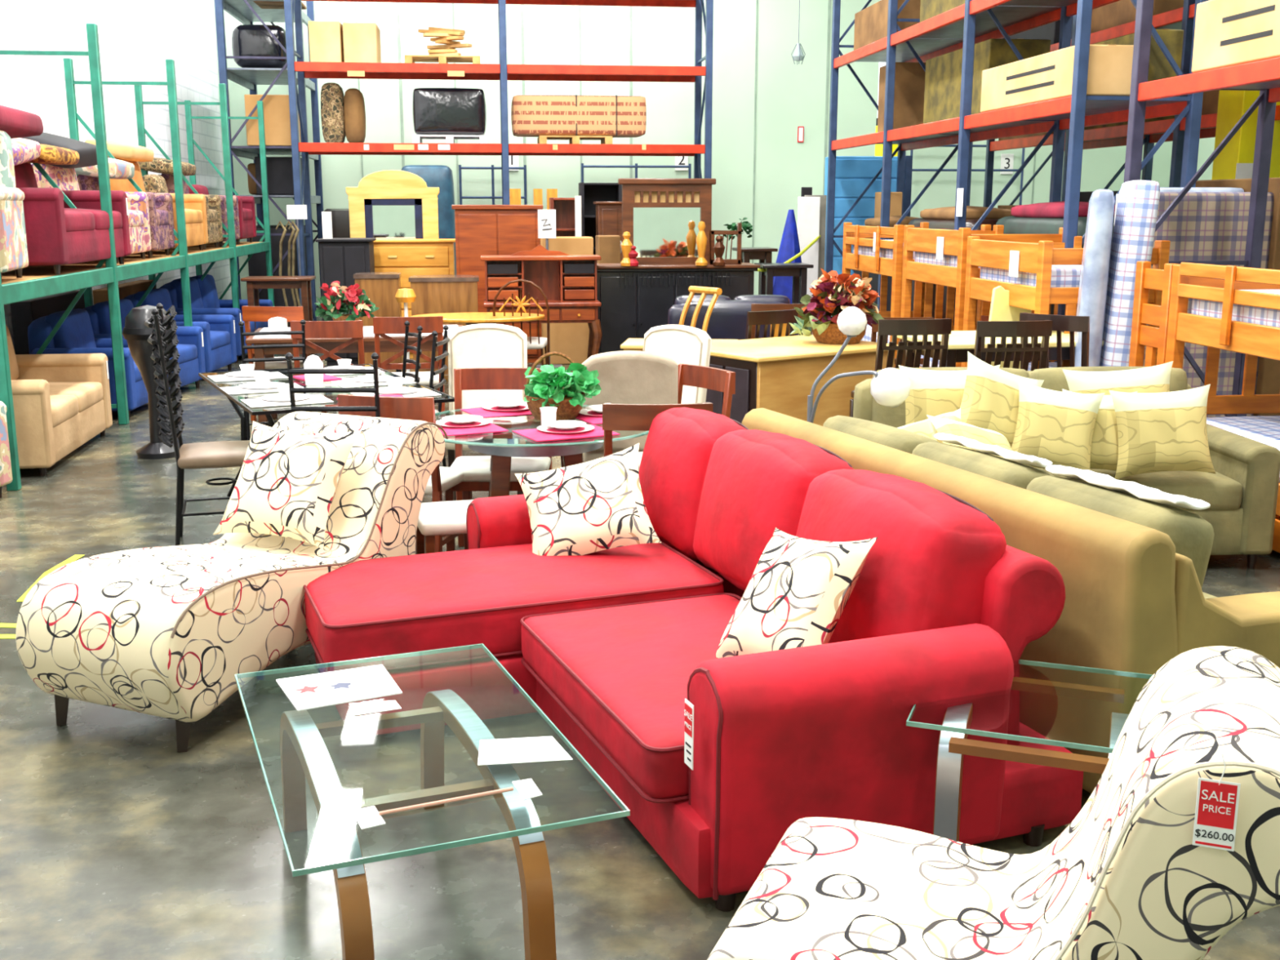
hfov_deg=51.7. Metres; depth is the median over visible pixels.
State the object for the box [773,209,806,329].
tarpaulin
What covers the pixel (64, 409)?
seat cushion
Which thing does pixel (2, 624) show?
tape
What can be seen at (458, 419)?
plate
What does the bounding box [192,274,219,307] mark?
cushion
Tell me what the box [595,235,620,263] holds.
cardboard box
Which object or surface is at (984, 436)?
throw pillow
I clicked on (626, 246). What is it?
figurine
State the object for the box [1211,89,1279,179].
column
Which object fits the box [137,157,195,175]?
cushion
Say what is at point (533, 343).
chair
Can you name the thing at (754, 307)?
dining chair
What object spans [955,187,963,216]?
notice
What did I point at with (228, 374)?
plate
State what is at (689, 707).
price tag
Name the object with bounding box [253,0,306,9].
cardboard box
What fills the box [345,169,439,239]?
arched mirror
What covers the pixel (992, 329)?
counter chair
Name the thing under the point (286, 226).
stand
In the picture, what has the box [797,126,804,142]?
notice
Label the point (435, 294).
wooden cabinet
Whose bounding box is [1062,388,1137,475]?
throw pillow
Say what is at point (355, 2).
trim
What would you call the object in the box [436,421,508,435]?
placemat
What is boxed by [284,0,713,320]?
rack
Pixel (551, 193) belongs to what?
board
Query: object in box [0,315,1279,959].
floor
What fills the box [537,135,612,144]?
pallet
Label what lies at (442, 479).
dining chair
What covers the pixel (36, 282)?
rack
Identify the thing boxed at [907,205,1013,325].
goods
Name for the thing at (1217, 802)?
tag
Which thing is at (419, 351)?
dining chair
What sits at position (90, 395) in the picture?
seat cushion
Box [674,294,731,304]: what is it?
cushion
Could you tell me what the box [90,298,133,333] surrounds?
cushion
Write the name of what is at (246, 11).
rack
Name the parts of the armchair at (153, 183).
backrest, arm, arm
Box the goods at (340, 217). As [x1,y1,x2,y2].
[324,208,350,237]
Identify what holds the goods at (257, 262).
on the floor
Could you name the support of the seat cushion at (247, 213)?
on the armchair at (246, 211)
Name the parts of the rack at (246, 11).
post, post, post, post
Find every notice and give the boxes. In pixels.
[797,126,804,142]
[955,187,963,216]
[1114,193,1119,223]
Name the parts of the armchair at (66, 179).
backrest, arm, leg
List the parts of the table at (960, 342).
leg, leg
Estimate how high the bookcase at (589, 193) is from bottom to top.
2.024 m
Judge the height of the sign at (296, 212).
1.760 m
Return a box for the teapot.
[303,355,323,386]
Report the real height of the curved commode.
1.059 m
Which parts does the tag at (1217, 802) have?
red panel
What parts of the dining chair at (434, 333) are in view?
leg, seat, rail, rail, rail, rail, leg, rail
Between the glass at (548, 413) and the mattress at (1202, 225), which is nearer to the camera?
the glass at (548, 413)
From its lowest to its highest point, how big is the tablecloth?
0.044 m
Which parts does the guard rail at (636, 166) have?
post, rail, post, post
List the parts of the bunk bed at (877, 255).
post, rail, guard rail, guard rail, mattress, mattress, post, post, post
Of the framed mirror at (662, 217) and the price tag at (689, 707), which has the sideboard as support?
the framed mirror at (662, 217)
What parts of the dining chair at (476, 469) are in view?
leg, leg, rail, crest rail, seat, leg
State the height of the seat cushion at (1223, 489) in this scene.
0.200 m
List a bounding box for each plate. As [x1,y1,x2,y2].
[224,370,270,377]
[238,382,287,389]
[260,393,311,401]
[323,365,366,368]
[350,375,395,382]
[378,386,419,394]
[435,418,490,427]
[442,414,483,423]
[481,403,528,411]
[488,400,526,407]
[536,424,594,433]
[544,420,586,429]
[579,408,602,416]
[585,404,602,413]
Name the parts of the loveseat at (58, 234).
arm, leg, arm, leg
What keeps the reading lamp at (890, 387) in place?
on the floor
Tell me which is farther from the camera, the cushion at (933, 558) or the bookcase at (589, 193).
the bookcase at (589, 193)
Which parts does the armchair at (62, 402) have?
arm, leg, arm, leg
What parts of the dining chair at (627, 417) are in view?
leg, crest rail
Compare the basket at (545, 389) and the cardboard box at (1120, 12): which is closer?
the basket at (545, 389)
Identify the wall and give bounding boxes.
[0,0,231,350]
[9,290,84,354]
[213,0,1172,309]
[1196,137,1215,180]
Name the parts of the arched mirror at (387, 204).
dark frame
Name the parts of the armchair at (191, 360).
backrest, arm, arm, leg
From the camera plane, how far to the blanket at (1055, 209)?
11.20 m
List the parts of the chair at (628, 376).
seat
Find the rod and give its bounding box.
[378,786,513,815]
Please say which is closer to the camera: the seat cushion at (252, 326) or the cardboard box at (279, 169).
the seat cushion at (252, 326)
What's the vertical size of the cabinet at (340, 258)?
1.392 m
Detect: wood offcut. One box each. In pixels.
[417,29,464,35]
[422,32,462,37]
[426,43,471,48]
[427,48,457,53]
[428,26,465,34]
[428,52,461,55]
[430,35,463,41]
[431,47,455,49]
[435,39,460,44]
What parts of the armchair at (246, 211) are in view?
arm, arm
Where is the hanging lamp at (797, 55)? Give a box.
[791,0,805,64]
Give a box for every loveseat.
[13,162,130,275]
[159,274,272,363]
[667,294,799,339]
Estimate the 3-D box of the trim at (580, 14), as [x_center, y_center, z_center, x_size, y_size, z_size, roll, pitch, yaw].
[-0.980,-6.612,21.736,0.028,7.600,0.012,-1,12,-6]
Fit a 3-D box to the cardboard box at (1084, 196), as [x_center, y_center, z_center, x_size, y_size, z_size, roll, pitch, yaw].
[5.487,-2.803,14.439,0.800,0.702,1.602,-1,12,-6]
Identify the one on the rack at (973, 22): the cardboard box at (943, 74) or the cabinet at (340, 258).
the cardboard box at (943, 74)
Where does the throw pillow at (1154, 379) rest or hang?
on the sofa at (1242, 494)
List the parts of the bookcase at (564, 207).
panel, shelf, panel, shelf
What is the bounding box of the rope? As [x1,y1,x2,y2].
[757,235,820,271]
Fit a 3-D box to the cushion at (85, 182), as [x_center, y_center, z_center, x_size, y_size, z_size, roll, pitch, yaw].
[-5.169,-2.730,12.482,0.226,0.342,0.528,-1,12,-6]
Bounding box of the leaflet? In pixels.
[275,664,402,711]
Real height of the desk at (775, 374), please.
0.775 m
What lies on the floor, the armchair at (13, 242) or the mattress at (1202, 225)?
the mattress at (1202, 225)
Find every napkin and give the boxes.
[293,373,342,382]
[337,394,404,399]
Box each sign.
[508,155,519,170]
[675,155,688,170]
[1000,153,1013,173]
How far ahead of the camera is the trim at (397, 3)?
21.45 m
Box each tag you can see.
[684,698,693,770]
[1192,753,1240,851]
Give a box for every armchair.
[0,129,28,279]
[0,400,12,497]
[5,324,112,475]
[27,308,148,419]
[31,163,151,262]
[76,174,175,257]
[82,298,205,389]
[124,288,236,380]
[142,173,222,249]
[187,184,256,244]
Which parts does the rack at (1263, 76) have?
post, post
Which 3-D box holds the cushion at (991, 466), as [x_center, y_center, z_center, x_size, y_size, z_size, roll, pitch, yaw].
[1.233,0.133,4.888,0.354,0.480,0.670,-5,13,-21]
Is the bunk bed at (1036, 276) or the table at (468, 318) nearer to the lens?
the bunk bed at (1036, 276)
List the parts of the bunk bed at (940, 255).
post, rail, mattress, post, mattress, post, post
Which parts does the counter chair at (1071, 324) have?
leg, crest rail, leg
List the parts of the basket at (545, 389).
handle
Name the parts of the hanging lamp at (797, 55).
bulb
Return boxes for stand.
[275,221,288,327]
[284,220,297,306]
[288,220,300,306]
[535,209,562,368]
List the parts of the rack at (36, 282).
post, post, post, post, post, post, post, post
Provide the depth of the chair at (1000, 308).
9.40 m
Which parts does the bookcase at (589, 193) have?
panel, shelf, shelf, panel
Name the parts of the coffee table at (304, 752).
arched leg rail, arched leg rail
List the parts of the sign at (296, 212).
plate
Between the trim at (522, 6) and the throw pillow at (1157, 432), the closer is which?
the throw pillow at (1157, 432)
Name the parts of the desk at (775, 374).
drawer, dark panel, drawer, panel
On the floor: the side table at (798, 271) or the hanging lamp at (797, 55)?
the side table at (798, 271)
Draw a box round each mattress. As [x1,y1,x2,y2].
[1074,189,1115,366]
[1100,179,1159,366]
[1143,191,1274,417]
[1160,186,1244,191]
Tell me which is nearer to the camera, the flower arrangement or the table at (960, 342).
the table at (960, 342)
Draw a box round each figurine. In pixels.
[620,231,632,266]
[628,245,638,266]
[694,221,707,265]
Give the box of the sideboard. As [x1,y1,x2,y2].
[596,262,759,353]
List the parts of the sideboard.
door, door, door, door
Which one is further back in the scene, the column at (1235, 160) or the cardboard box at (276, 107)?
the cardboard box at (276, 107)
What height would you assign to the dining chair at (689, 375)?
0.932 m
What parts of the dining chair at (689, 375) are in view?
seat, leg, crest rail, leg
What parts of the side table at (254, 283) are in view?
leg, leg, leg, leg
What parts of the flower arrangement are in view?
pot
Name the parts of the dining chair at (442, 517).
leg, leg, seat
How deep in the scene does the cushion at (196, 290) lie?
15.11 m
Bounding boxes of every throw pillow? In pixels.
[213,421,361,549]
[515,443,661,555]
[715,527,877,657]
[897,408,961,440]
[898,364,999,425]
[926,414,1018,462]
[960,351,1044,447]
[1011,379,1105,470]
[1062,360,1173,395]
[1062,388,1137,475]
[1109,383,1215,479]
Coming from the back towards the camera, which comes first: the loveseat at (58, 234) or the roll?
the roll
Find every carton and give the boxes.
[92,280,155,304]
[511,94,646,137]
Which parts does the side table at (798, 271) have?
leg, leg, leg, leg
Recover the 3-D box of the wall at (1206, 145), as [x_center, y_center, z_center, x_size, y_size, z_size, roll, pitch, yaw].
[11.094,-3.962,8.985,0.200,7.600,28.600,-1,12,-6]
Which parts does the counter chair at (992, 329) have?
leg, rail, crest rail, leg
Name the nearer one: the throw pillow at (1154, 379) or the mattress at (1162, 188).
the throw pillow at (1154, 379)
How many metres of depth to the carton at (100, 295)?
14.23 m
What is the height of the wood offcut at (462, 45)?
0.040 m
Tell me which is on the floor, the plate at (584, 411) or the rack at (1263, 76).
the rack at (1263, 76)
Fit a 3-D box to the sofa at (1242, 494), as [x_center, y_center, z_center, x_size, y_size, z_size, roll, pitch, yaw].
[2.067,-0.093,6.787,2.027,0.920,0.970,0,12,-2]
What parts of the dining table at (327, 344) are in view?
leg, leg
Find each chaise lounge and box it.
[15,411,448,752]
[706,645,1279,959]
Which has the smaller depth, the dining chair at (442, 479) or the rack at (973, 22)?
the dining chair at (442, 479)
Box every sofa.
[302,407,1083,911]
[742,407,1279,793]
[853,366,1279,568]
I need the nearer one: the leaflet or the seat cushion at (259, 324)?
the leaflet
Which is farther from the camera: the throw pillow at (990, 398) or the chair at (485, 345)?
the chair at (485, 345)
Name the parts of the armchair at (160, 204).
backrest, leg, arm, arm, leg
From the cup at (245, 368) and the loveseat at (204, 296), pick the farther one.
the loveseat at (204, 296)
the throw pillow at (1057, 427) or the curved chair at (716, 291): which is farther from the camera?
the curved chair at (716, 291)
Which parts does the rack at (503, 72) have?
post, post, post, post, post, post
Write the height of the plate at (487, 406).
0.018 m
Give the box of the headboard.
[709,222,742,264]
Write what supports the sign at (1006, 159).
attached to the wall at (790, 95)
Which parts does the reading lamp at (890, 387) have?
curved stem, curved stem, lamp shade, lamp shade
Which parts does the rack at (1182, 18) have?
post, post, post, post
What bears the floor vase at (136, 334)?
on the floor
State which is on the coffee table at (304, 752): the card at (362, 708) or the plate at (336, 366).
the card at (362, 708)
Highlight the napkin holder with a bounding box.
[267,316,287,331]
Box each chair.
[144,302,249,546]
[238,319,309,440]
[241,306,327,421]
[284,352,380,417]
[289,320,373,412]
[336,320,422,413]
[337,393,472,552]
[373,315,444,437]
[415,499,473,554]
[428,324,449,466]
[444,323,528,500]
[444,368,551,551]
[493,279,549,365]
[582,350,678,462]
[602,402,712,456]
[638,363,735,472]
[643,324,711,404]
[678,285,722,332]
[745,309,797,339]
[751,303,812,338]
[848,318,951,417]
[871,316,933,366]
[973,320,1052,370]
[980,315,1031,362]
[984,285,1031,368]
[1019,312,1089,368]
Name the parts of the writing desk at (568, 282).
drawer, drawer, drawer, drawer, cornice, drawer, drawer, drawer, drawer, drawer, cabriole leg, cabriole leg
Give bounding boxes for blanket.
[864,215,917,226]
[920,205,1013,219]
[1010,200,1115,217]
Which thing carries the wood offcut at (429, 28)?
on the wood offcut at (423, 31)
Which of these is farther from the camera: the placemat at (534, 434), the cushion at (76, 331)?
the cushion at (76, 331)
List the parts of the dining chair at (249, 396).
leg, leg, rail, rail, rail, seat, rail, leg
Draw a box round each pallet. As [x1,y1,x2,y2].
[404,54,479,63]
[412,134,487,143]
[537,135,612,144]
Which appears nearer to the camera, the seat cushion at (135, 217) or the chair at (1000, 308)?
the chair at (1000, 308)
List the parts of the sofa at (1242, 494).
backrest, arm, leg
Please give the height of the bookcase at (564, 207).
1.842 m
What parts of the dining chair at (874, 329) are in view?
leg, crest rail, rail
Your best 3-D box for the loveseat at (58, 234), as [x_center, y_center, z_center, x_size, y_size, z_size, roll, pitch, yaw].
[-4.623,-2.024,10.019,0.980,0.841,1.854,-1,12,-6]
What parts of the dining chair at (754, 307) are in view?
leg, crest rail, yellow panel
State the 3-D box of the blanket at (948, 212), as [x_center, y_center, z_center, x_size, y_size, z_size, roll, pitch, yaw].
[3.405,-2.776,13.794,0.580,0.180,1.333,-1,12,-6]
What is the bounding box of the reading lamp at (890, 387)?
[807,306,911,422]
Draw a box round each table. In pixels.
[198,364,454,497]
[235,643,630,959]
[240,275,315,356]
[244,324,463,426]
[410,312,544,325]
[435,404,648,497]
[620,337,737,351]
[732,247,777,294]
[754,262,813,335]
[897,330,1103,368]
[906,659,1152,841]
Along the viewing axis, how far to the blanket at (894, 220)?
15.86 m
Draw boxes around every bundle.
[231,24,287,68]
[320,82,345,142]
[343,88,365,142]
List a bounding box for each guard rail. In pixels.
[458,164,527,204]
[581,163,691,182]
[910,144,1025,210]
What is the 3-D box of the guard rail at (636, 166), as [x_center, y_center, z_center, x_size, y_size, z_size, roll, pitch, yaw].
[-0.060,-4.054,22.123,1.836,2.434,0.044,-1,12,-6]
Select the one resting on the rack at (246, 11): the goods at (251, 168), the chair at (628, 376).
the goods at (251, 168)
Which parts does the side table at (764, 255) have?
leg, leg, leg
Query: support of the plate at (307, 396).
on the placemat at (252, 402)
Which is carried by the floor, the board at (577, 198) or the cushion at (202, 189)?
the board at (577, 198)
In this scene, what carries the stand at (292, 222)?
on the floor
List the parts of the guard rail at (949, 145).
post, rail, rail, post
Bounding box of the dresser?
[373,238,455,358]
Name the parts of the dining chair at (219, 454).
rail, rail, rail, rail, rail, leg, leg, seat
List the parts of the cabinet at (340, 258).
door, door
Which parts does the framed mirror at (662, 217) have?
lit panel, cornice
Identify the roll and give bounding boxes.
[321,211,332,239]
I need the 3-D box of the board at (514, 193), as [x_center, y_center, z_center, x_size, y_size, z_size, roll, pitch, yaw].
[-1.527,-2.607,16.345,0.135,1.951,0.040,-1,12,-6]
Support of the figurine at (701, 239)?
on the sideboard
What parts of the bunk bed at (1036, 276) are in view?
post, rail, mattress, post, mattress, post, post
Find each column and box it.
[875,62,897,156]
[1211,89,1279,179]
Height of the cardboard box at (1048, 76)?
0.372 m
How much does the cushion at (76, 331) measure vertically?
0.441 m
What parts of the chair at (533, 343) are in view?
seat, leg, leg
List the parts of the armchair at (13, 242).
arm, leg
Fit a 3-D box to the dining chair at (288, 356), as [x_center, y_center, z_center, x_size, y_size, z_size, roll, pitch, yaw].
[-1.365,-0.062,6.162,0.420,1.115,0.518,0,12,0]
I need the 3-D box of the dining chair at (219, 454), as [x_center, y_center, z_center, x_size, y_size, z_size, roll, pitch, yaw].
[-2.249,-0.280,6.868,0.533,1.255,0.420,-3,12,-16]
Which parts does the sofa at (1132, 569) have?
arm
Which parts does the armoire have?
door, door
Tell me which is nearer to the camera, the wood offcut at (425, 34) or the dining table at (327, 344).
the dining table at (327, 344)
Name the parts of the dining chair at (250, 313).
leg, crest rail, seat, leg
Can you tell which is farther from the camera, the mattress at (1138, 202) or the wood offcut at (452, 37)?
the wood offcut at (452, 37)
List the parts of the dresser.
handle, drawer, drawer, drawer, drawer, handle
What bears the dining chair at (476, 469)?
on the floor
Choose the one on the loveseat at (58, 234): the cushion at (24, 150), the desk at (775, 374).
the cushion at (24, 150)
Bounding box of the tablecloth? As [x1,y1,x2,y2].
[252,324,458,338]
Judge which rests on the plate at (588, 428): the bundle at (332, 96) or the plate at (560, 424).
the plate at (560, 424)
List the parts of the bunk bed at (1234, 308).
post, rail, guard rail, guard rail, mattress, mattress, drawer, rail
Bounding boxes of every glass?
[372,205,415,239]
[539,406,557,428]
[633,207,700,257]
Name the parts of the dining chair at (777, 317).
leg, crest rail, leg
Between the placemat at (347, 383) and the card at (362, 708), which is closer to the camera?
the card at (362, 708)
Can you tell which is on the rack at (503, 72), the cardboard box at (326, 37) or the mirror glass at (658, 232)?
the cardboard box at (326, 37)
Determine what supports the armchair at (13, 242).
on the rack at (36, 282)
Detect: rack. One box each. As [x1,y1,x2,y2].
[0,23,274,491]
[213,0,323,307]
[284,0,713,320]
[825,0,1209,362]
[983,0,1279,207]
[1123,0,1279,416]
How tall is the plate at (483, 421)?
0.018 m
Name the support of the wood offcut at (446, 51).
on the wood offcut at (454, 53)
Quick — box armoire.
[451,204,542,362]
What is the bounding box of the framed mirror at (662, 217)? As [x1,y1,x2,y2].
[617,177,715,264]
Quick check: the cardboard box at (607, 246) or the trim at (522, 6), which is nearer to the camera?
the cardboard box at (607, 246)
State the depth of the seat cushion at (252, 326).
15.41 m
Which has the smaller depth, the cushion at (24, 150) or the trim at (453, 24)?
the cushion at (24, 150)
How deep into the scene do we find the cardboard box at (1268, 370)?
9.83 m
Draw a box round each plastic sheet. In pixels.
[933,432,1052,467]
[1045,465,1210,510]
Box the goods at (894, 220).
[854,215,917,311]
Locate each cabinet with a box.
[315,237,376,365]
[408,275,479,374]
[593,201,622,262]
[824,155,912,284]
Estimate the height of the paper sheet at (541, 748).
0.002 m
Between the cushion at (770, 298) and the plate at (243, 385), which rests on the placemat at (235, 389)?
the plate at (243, 385)
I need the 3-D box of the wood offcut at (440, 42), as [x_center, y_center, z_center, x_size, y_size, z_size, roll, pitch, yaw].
[-2.596,-5.911,17.834,0.120,0.040,0.371,8,16,35]
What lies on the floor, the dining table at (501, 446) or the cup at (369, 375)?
the dining table at (501, 446)
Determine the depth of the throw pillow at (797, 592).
3.80 m
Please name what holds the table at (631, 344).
on the floor
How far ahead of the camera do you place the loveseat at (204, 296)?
15.20 m
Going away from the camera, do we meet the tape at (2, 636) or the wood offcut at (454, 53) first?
the tape at (2, 636)
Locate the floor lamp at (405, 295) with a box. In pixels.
[395,288,422,388]
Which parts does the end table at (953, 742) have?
arched leg rail, arched leg rail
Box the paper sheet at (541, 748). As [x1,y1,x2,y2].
[477,736,573,765]
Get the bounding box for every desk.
[480,244,602,359]
[706,334,897,426]
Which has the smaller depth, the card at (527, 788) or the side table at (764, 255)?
the card at (527, 788)
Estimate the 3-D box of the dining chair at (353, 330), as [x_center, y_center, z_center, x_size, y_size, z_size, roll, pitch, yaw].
[-2.238,-0.708,9.669,0.508,0.952,0.518,-1,12,-4]
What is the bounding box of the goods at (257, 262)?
[246,225,307,327]
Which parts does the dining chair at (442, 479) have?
crest rail, leg, seat, leg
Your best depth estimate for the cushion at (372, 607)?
4.59 m
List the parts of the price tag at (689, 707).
red panel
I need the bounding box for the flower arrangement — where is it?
[315,280,379,320]
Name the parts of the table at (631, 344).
modesty panel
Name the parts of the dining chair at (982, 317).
crest rail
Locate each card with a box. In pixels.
[348,700,401,715]
[351,805,385,829]
[511,778,542,799]
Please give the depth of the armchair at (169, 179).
15.58 m
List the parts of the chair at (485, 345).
leg, seat, nailhead trim, backrest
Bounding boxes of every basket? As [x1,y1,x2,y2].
[523,351,601,420]
[789,267,884,344]
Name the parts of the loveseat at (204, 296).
backrest, arm, arm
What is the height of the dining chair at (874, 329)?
0.922 m
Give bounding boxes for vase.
[121,305,179,459]
[712,235,725,265]
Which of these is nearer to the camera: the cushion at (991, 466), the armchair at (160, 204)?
the cushion at (991, 466)
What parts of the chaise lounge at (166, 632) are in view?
leg, leg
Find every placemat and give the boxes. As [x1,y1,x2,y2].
[207,372,288,382]
[219,382,302,395]
[240,394,333,407]
[326,366,384,375]
[330,377,415,387]
[350,387,441,397]
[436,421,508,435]
[460,405,532,417]
[512,424,619,441]
[575,410,602,424]
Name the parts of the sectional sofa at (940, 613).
arm, arm, frame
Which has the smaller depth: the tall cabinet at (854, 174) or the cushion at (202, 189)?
the cushion at (202, 189)
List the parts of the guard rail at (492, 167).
post, rail, rail, post, post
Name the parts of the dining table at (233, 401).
leg, leg, glass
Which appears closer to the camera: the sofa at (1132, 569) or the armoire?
the sofa at (1132, 569)
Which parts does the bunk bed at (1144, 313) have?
post, post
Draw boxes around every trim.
[354,1,363,178]
[395,2,404,167]
[452,3,459,204]
[520,4,526,170]
[578,5,582,182]
[629,6,632,177]
[751,0,758,263]
[822,0,831,195]
[1031,146,1035,204]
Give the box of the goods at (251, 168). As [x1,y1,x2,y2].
[247,163,261,195]
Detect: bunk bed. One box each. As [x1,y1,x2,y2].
[842,222,991,367]
[899,225,1062,367]
[960,235,1170,370]
[1128,261,1179,366]
[1164,262,1279,552]
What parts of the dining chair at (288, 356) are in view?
leg, rail, rail, rail, leg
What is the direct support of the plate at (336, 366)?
on the placemat at (369, 367)
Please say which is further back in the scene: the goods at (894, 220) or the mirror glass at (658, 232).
the goods at (894, 220)
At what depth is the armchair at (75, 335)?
10.96 m
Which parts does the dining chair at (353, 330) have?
leg, crest rail, seat, leg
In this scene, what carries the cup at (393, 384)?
on the plate at (414, 389)
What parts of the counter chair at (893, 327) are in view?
leg, seat, leg, rail, crest rail, leg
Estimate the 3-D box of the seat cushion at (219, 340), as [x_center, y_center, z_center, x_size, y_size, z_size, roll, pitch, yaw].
[-4.742,-1.457,13.840,0.700,0.200,0.712,0,12,0]
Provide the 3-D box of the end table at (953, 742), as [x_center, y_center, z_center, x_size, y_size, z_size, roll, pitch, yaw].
[1.044,0.812,3.475,0.608,0.506,0.568,4,13,20]
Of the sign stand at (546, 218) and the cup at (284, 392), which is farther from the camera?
the sign stand at (546, 218)
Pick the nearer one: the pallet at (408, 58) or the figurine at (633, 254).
the figurine at (633, 254)
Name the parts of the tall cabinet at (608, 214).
drawer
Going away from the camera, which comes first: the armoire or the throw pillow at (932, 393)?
the throw pillow at (932, 393)
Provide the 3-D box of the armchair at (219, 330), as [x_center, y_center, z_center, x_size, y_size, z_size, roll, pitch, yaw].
[-4.839,-1.545,13.821,0.926,0.900,1.028,0,12,0]
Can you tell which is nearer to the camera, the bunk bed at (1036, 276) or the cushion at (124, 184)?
the bunk bed at (1036, 276)
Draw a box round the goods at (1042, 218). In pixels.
[995,200,1115,362]
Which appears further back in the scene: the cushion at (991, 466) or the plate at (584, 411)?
the plate at (584, 411)
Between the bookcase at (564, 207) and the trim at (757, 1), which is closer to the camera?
the bookcase at (564, 207)
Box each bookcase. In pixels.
[548,197,582,236]
[578,182,622,254]
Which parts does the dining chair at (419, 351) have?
leg, rail, rail, rail, rail, leg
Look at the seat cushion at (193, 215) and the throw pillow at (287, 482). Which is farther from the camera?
the seat cushion at (193, 215)
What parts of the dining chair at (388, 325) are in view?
leg, crest rail, rail, seat, leg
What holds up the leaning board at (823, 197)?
on the floor
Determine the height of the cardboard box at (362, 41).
0.515 m
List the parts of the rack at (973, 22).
post, post, post, post, post, post, post, post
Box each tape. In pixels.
[0,622,16,627]
[0,634,15,638]
[16,554,84,601]
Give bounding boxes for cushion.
[0,105,43,138]
[5,324,18,379]
[11,137,40,165]
[13,162,37,187]
[22,132,97,168]
[26,143,79,164]
[31,163,79,190]
[44,308,96,347]
[48,382,103,412]
[49,395,79,427]
[64,208,122,230]
[64,209,95,231]
[75,157,134,179]
[76,174,99,190]
[84,139,154,161]
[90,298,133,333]
[110,158,145,191]
[128,209,144,226]
[133,288,175,319]
[133,361,142,382]
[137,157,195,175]
[142,173,168,192]
[155,208,168,225]
[160,173,189,194]
[169,276,203,307]
[175,343,197,364]
[184,208,203,223]
[187,184,208,195]
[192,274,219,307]
[208,208,217,222]
[209,330,230,350]
[225,208,235,221]
[240,315,268,329]
[240,319,255,332]
[242,208,253,220]
[304,542,724,671]
[412,88,486,135]
[520,594,740,798]
[639,407,747,559]
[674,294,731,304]
[693,429,853,591]
[733,294,790,303]
[795,468,1006,643]
[822,415,938,453]
[871,367,1029,427]
[911,441,1053,488]
[1026,475,1214,587]
[1030,366,1187,391]
[1043,468,1242,510]
[1202,591,1217,598]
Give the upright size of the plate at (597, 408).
0.018 m
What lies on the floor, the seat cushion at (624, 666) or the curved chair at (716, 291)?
the curved chair at (716, 291)
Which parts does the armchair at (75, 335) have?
backrest, arm, arm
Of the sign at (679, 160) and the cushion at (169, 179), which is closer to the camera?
the cushion at (169, 179)
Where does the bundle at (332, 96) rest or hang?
on the rack at (503, 72)
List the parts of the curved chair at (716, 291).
crest rail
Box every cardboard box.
[244,94,301,146]
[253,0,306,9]
[254,156,302,195]
[308,21,344,62]
[342,22,381,62]
[540,236,593,364]
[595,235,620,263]
[853,0,920,50]
[874,191,902,217]
[877,62,925,132]
[920,0,964,22]
[923,38,1050,124]
[980,44,1133,112]
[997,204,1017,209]
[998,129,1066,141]
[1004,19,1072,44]
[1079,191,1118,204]
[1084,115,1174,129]
[1090,0,1183,33]
[1093,28,1183,81]
[1191,0,1279,72]
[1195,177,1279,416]
[1201,89,1219,115]
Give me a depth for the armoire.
14.67 m
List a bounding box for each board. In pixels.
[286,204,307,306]
[509,188,520,204]
[533,188,542,209]
[546,188,557,209]
[574,195,581,236]
[797,196,820,335]
[800,186,812,196]
[804,195,826,279]
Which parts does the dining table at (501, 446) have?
leg, leg, leg, leg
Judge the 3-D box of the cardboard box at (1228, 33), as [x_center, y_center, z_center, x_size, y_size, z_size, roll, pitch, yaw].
[3.980,-2.693,7.864,0.842,0.422,1.102,-1,12,-6]
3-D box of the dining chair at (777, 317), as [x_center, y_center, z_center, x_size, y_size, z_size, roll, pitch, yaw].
[0.902,-0.862,10.377,0.468,0.966,0.518,-7,14,-31]
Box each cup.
[239,364,254,373]
[253,374,270,385]
[277,386,294,397]
[337,359,351,368]
[365,368,380,378]
[386,379,403,391]
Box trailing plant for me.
[724,217,752,239]
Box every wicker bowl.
[524,391,585,420]
[811,321,866,344]
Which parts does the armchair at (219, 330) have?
backrest, arm, arm, leg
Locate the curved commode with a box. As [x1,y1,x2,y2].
[353,271,403,372]
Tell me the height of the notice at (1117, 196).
0.220 m
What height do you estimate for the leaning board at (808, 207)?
1.854 m
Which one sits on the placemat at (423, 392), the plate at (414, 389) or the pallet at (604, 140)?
the plate at (414, 389)
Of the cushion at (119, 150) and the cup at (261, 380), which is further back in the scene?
the cushion at (119, 150)
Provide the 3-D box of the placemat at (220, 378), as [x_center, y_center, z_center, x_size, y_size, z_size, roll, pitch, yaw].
[-2.328,-0.612,7.834,0.420,0.045,0.300,-6,13,-26]

